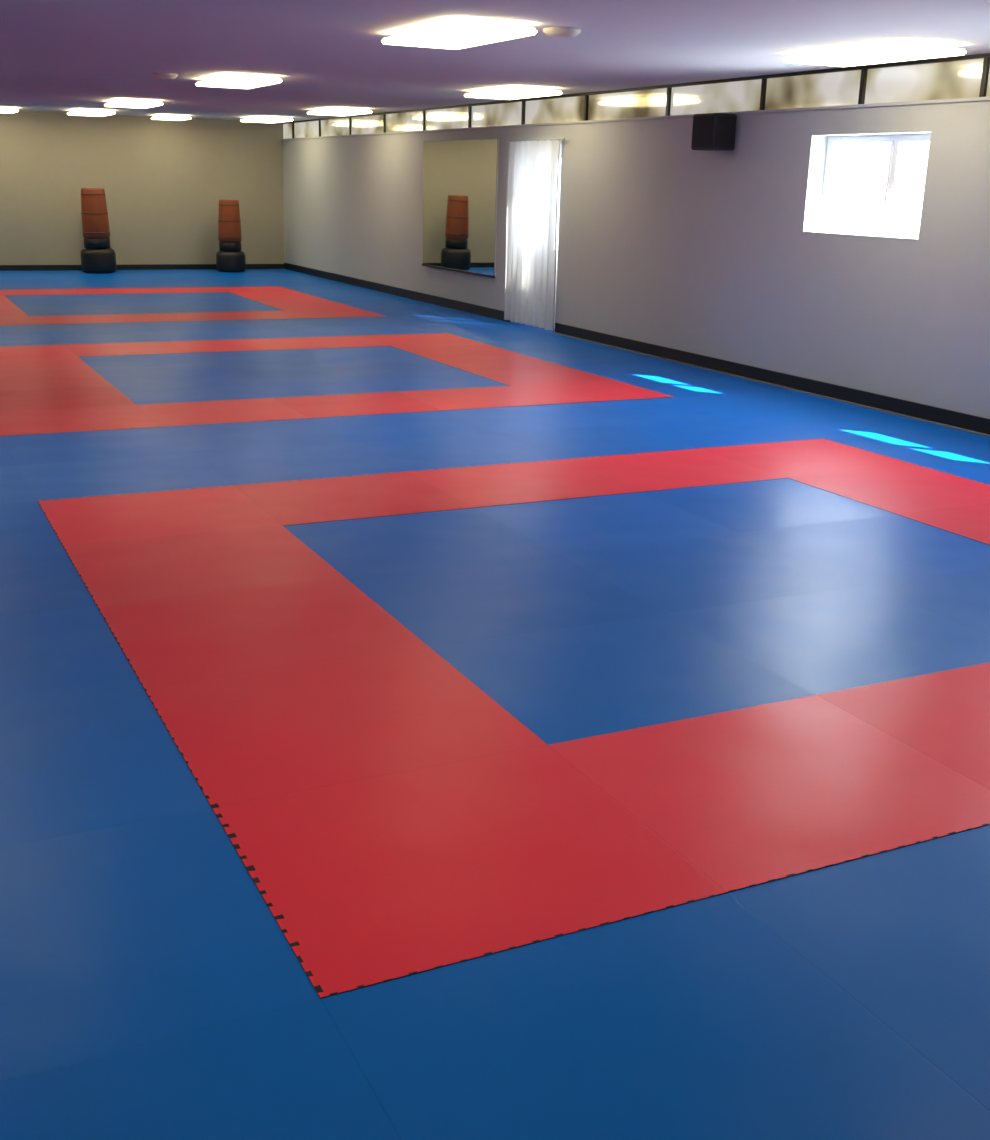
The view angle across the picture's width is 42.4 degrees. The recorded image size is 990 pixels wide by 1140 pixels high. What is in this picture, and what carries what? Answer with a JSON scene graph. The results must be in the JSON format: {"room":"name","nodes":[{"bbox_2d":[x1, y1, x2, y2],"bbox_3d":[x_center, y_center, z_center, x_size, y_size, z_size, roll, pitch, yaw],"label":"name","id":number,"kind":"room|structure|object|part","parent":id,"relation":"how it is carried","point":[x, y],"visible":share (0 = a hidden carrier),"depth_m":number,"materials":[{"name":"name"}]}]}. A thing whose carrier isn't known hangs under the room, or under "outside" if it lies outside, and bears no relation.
{"room":"exercise studio","nodes":[
{"label":"exercise studio","id":0,"kind":"room"},
{"bbox_2d":[0,111,284,264],"bbox_3d":[-9.357,-6.458,21.697,12.335,2.652,0.277,-7,19,-25],"label":"wall","id":1,"kind":"structure","parent":0,"point":[164,182],"depth_m":22.92,"materials":[{"name":"beige paint"}]},
{"bbox_2d":[0,264,283,270],"bbox_3d":[-9.323,-5.194,21.943,11.781,0.094,0.020,-7,19,-25],"label":"baseboard","id":2,"kind":"structure","parent":1,"relation":"attached to","point":[135,266],"depth_m":23.30,"materials":[{"name":"black rubber"}]},
{"bbox_2d":[0,269,989,1139],"bbox_3d":[-3.135,-1.237,9.807,12.335,0.102,28.944,-7,19,-25],"label":"floor","id":3,"kind":"structure","parent":0,"point":[150,989],"depth_m":3.76,"materials":[{"name":"blue plastic"}]},
{"bbox_2d":[80,188,116,273],"bbox_3d":[-6.944,-5.908,22.198,0.588,1.426,0.588,16,23,39],"label":"bag","id":4,"kind":"object","parent":3,"relation":"on","point":[97,257],"visible":1,"depth_m":22.05,"materials":[{"name":"brown leather"}]},
{"bbox_2d":[0,286,383,324],"bbox_3d":[-4.833,-3.637,17.359,5.338,0.001,4.760,-7,19,-25],"label":"mat","id":5,"kind":"object","parent":3,"relation":"on","point":[295,304],"visible":1,"depth_m":16.84,"materials":[{"name":"plastic"}]},
{"bbox_2d":[216,200,245,271],"bbox_3d":[-4.827,-6.085,23.227,0.528,1.268,0.528,16,22,39],"label":"bag","id":6,"kind":"object","parent":3,"relation":"on","point":[230,257],"visible":1,"depth_m":23.09,"materials":[{"name":"brown leather"}]},
{"bbox_2d":[0,333,673,435],"bbox_3d":[-1.925,-1.822,11.645,5.338,0.001,4.760,-7,19,-25],"label":"mat","id":7,"kind":"object","parent":3,"relation":"on","point":[44,389],"visible":1,"depth_m":10.62,"materials":[{"name":"plastic"}]},
{"bbox_2d":[37,438,989,998],"bbox_3d":[0.984,-0.006,5.931,5.339,0.002,4.761,-7,19,-25],"label":"mat","id":8,"kind":"object","parent":3,"relation":"on","point":[393,820],"visible":1,"depth_m":4.01,"materials":[{"name":"plastic"}]},
{"bbox_2d":[0,0,989,121],"bbox_3d":[-3.068,-3.870,9.005,12.335,0.102,28.944,-7,19,-25],"label":"ceiling","id":9,"kind":"structure","parent":0,"point":[57,56],"depth_m":9.49,"materials":[{"name":"paint"}]},
{"bbox_2d":[74,108,108,110],"bbox_3d":[-6.602,-7.493,20.825,0.408,0.031,1.054,-7,19,-25],"label":"housing","id":10,"kind":"object","parent":9,"relation":"attached to","point":[83,108],"visible":0.5,"depth_m":20.38,"materials":[{"name":"metal"}]},
{"bbox_2d":[67,110,114,116],"bbox_3d":[-6.603,-7.460,20.835,0.578,0.037,1.224,-7,19,-25],"label":"diffuser","id":11,"kind":"object","parent":10,"relation":"attached to","point":[78,112],"visible":1,"depth_m":20.44,"materials":[{"name":"white plastic"}]},
{"bbox_2d":[112,98,155,101],"bbox_3d":[-5.044,-6.520,17.764,0.408,0.031,1.054,-7,19,-25],"label":"housing","id":12,"kind":"object","parent":9,"relation":"attached to","point":[125,99],"visible":0.5,"depth_m":17.32,"materials":[{"name":"metal"}]},
{"bbox_2d":[104,100,162,108],"bbox_3d":[-5.044,-6.488,17.774,0.578,0.037,1.224,-7,19,-25],"label":"diffuser","id":13,"kind":"object","parent":12,"relation":"attached to","point":[122,103],"visible":1,"depth_m":17.46,"materials":[{"name":"white plastic"}]},
{"bbox_2d":[152,73,177,79],"bbox_3d":[-3.312,-4.953,12.799,0.250,0.050,0.250,-7,19,-25],"label":"smoke detector","id":14,"kind":"object","parent":9,"relation":"attached to","point":[167,76],"visible":1,"depth_m":12.72,"materials":[{"name":"plastic"}]},
{"bbox_2d":[157,114,184,116],"bbox_3d":[-5.555,-7.782,21.861,0.340,0.031,0.680,-7,19,-25],"label":"housing","id":15,"kind":"object","parent":9,"relation":"attached to","point":[162,114],"visible":0.57,"depth_m":21.57,"materials":[{"name":"metal"}]},
{"bbox_2d":[151,116,191,120],"bbox_3d":[-5.556,-7.749,21.871,0.510,0.037,0.850,-7,19,-25],"label":"diffuser","id":16,"kind":"object","parent":15,"relation":"attached to","point":[177,118],"visible":1,"depth_m":21.59,"materials":[{"name":"white plastic"}]},
{"bbox_2d":[205,73,271,79],"bbox_3d":[-2.632,-5.016,13.026,0.408,0.031,1.054,-7,19,-25],"label":"housing","id":17,"kind":"object","parent":9,"relation":"attached to","point":[229,74],"visible":0.43,"depth_m":12.59,"materials":[{"name":"metal"}]},
{"bbox_2d":[195,76,281,88],"bbox_3d":[-2.633,-4.983,13.036,0.578,0.037,1.224,-7,19,-25],"label":"diffuser","id":18,"kind":"object","parent":17,"relation":"attached to","point":[240,82],"visible":1,"depth_m":12.78,"materials":[{"name":"white plastic"}]},
{"bbox_2d":[246,116,286,118],"bbox_3d":[-3.900,-7.702,21.737,0.408,0.031,1.054,-7,19,-25],"label":"housing","id":19,"kind":"object","parent":9,"relation":"attached to","point":[256,116],"visible":0.57,"depth_m":21.31,"materials":[{"name":"metal"}]},
{"bbox_2d":[240,117,292,122],"bbox_3d":[-3.901,-7.670,21.747,0.578,0.037,1.224,-7,19,-25],"label":"diffuser","id":20,"kind":"object","parent":19,"relation":"attached to","point":[259,119],"visible":1,"depth_m":21.41,"materials":[{"name":"white plastic"}]},
{"bbox_2d":[314,107,364,110],"bbox_3d":[-2.268,-6.684,18.530,0.408,0.031,1.054,-7,19,-25],"label":"housing","id":21,"kind":"object","parent":9,"relation":"attached to","point":[332,107],"visible":0.57,"depth_m":18.11,"materials":[{"name":"metal"}]},
{"bbox_2d":[307,109,371,115],"bbox_3d":[-2.268,-6.651,18.540,0.578,0.037,1.224,-7,19,-25],"label":"diffuser","id":22,"kind":"object","parent":21,"relation":"attached to","point":[332,112],"visible":1,"depth_m":18.24,"materials":[{"name":"white plastic"}]},
{"bbox_2d":[397,18,519,34],"bbox_3d":[-0.258,-3.534,8.361,0.408,0.031,1.054,-7,19,-25],"label":"housing","id":23,"kind":"object","parent":9,"relation":"attached to","point":[459,19],"visible":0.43,"depth_m":7.94,"materials":[{"name":"metal"}]},
{"bbox_2d":[381,22,536,49],"bbox_3d":[-0.259,-3.501,8.371,0.578,0.037,1.224,-7,19,-25],"label":"diffuser","id":24,"kind":"object","parent":23,"relation":"attached to","point":[453,35],"visible":1,"depth_m":8.17,"materials":[{"name":"white plastic"}]},
{"bbox_2d":[474,86,551,92],"bbox_3d":[0.181,-5.155,13.720,0.408,0.031,1.054,-7,19,-25],"label":"housing","id":25,"kind":"object","parent":9,"relation":"attached to","point":[521,87],"visible":0.5,"depth_m":13.32,"materials":[{"name":"metal"}]},
{"bbox_2d":[464,88,561,99],"bbox_3d":[0.180,-5.123,13.729,0.578,0.037,1.224,-7,19,-25],"label":"diffuser","id":26,"kind":"object","parent":25,"relation":"attached to","point":[512,93],"visible":1,"depth_m":13.50,"materials":[{"name":"white plastic"}]},
{"bbox_2d":[543,27,580,37],"bbox_3d":[0.432,-3.469,8.238,0.250,0.050,0.250,-7,19,-25],"label":"smoke detector","id":27,"kind":"object","parent":9,"relation":"attached to","point":[556,32],"visible":1,"depth_m":8.16,"materials":[{"name":"plastic"}]},
{"bbox_2d":[800,40,948,54],"bbox_3d":[2.629,-3.628,8.909,0.408,0.031,1.054,-7,19,-25],"label":"housing","id":28,"kind":"object","parent":9,"relation":"attached to","point":[899,41],"visible":0.36,"depth_m":8.56,"materials":[{"name":"metal"}]},
{"bbox_2d":[784,43,965,66],"bbox_3d":[2.628,-3.595,8.919,0.578,0.037,1.224,-7,19,-25],"label":"diffuser","id":29,"kind":"object","parent":28,"relation":"attached to","point":[894,52],"visible":1,"depth_m":8.74,"materials":[{"name":"white plastic"}]},
{"bbox_3d":[-8.078,-7.483,20.672,0.408,0.031,0.680,-7,19,-25],"label":"housing","id":30,"kind":"object","parent":9,"relation":"attached to","visible":0},
{"bbox_2d":[0,108,18,112],"bbox_3d":[-8.079,-7.451,20.681,0.578,0.037,0.850,-7,19,-25],"label":"diffuser","id":31,"kind":"object","parent":30,"relation":"attached to","point":[1,110],"visible":1,"depth_m":20.43,"materials":[{"name":"white plastic"}]},
{"bbox_2d":[282,100,989,418],"bbox_3d":[2.321,-3.195,11.962,0.277,2.652,28.390,-7,19,-25],"label":"wall","id":32,"kind":"structure","parent":0,"point":[662,241],"depth_m":11.96,"materials":[{"name":"grey paint"}]},
{"bbox_2d":[422,139,498,277],"bbox_3d":[-0.502,-4.879,17.127,0.039,1.695,2.312,-7,19,-26],"label":"wall mirror","id":33,"kind":"object","parent":32,"relation":"attached to","point":[460,177],"visible":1,"depth_m":17.01,"materials":[{"name":"clear glass"}]},
{"bbox_3d":[-0.526,-4.080,17.369,0.031,0.026,2.312,-7,19,-26],"label":"rail","id":34,"kind":"part","parent":33,"relation":"part of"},
{"bbox_2d":[504,137,564,329],"bbox_3d":[0.439,-4.036,15.287,0.111,2.164,1.455,-7,19,-25],"label":"door curtain","id":35,"kind":"object","parent":32,"relation":"hanging from","point":[533,165],"visible":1,"depth_m":15.23,"materials":[{"name":"white fabric"}]},
{"bbox_3d":[0.479,-5.052,14.985,0.080,0.044,1.455,-7,19,-25],"label":"rod","id":36,"kind":"part","parent":35,"relation":"part of","materials":[{"name":"grey paint"}]},
{"bbox_2d":[281,53,989,139],"bbox_3d":[2.263,-4.303,11.581,0.119,0.314,28.390,-7,19,-25],"label":"clerestory windows","id":37,"kind":"structure","parent":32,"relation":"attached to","point":[965,78],"depth_m":11.96,"materials":[{"name":"glass"}]},
{"bbox_3d":[2.260,-4.164,11.623,0.119,0.024,28.390,-7,19,-25],"label":"sill","id":38,"kind":"part","parent":37,"relation":"part of","materials":[{"name":"grey paint"}]},
{"bbox_2d":[284,262,989,436],"bbox_3d":[2.161,-1.966,12.260,0.020,0.119,28.370,-7,19,-25],"label":"baseboard","id":39,"kind":"structure","parent":32,"relation":"attached to","point":[940,415],"depth_m":12.14,"materials":[{"name":"black rubber"}]},
{"bbox_2d":[691,113,736,150],"bbox_3d":[2.027,-4.015,11.697,0.303,0.314,0.364,-7,19,-25],"label":"wall speaker","id":40,"kind":"object","parent":32,"relation":"attached to","point":[710,131],"visible":1,"depth_m":11.56,"materials":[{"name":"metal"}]},
{"bbox_2d":[803,231,918,239],"bbox_3d":[3.033,-2.737,10.438,0.173,0.010,1.377,-7,19,-25],"label":"window sill","id":41,"kind":"structure","parent":32,"relation":"in","point":[819,232],"depth_m":10.38,"materials":[{"name":"white plastic"}]},
{"bbox_2d":[819,133,930,237],"bbox_3d":[3.143,-3.125,10.371,0.051,0.789,1.377,-7,19,-25],"label":"frame","id":42,"kind":"object","parent":32,"relation":"attached to","point":[895,137],"visible":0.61,"depth_m":10.35,"materials":[{"name":"white plastic"}]},
{"bbox_2d":[821,138,929,233],"bbox_3d":[3.117,-3.122,10.359,0.075,0.714,1.302,-7,19,-25],"label":"sash","id":43,"kind":"object","parent":32,"relation":"attached to","point":[899,146],"depth_m":10.30,"materials":[{"name":"white plastic"}]},
{"bbox_3d":[3.157,-3.011,10.254,0.034,0.105,0.020,-7,19,-25],"label":"handle","id":44,"kind":"part","parent":43,"relation":"part of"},
{"bbox_3d":[0.675,-4.017,15.413,0.093,2.134,1.139,-7,19,-25],"label":"frame","id":45,"kind":"object","parent":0,"visible":0},
{"bbox_2d":[554,149,561,328],"bbox_3d":[0.682,-3.994,15.424,0.042,2.082,1.037,-7,19,-25],"label":"leaf","id":46,"kind":"object","parent":45,"relation":"attached to","point":[560,149],"visible":0.03,"depth_m":15.31,"materials":[{"name":"white plastic"}]}
]}

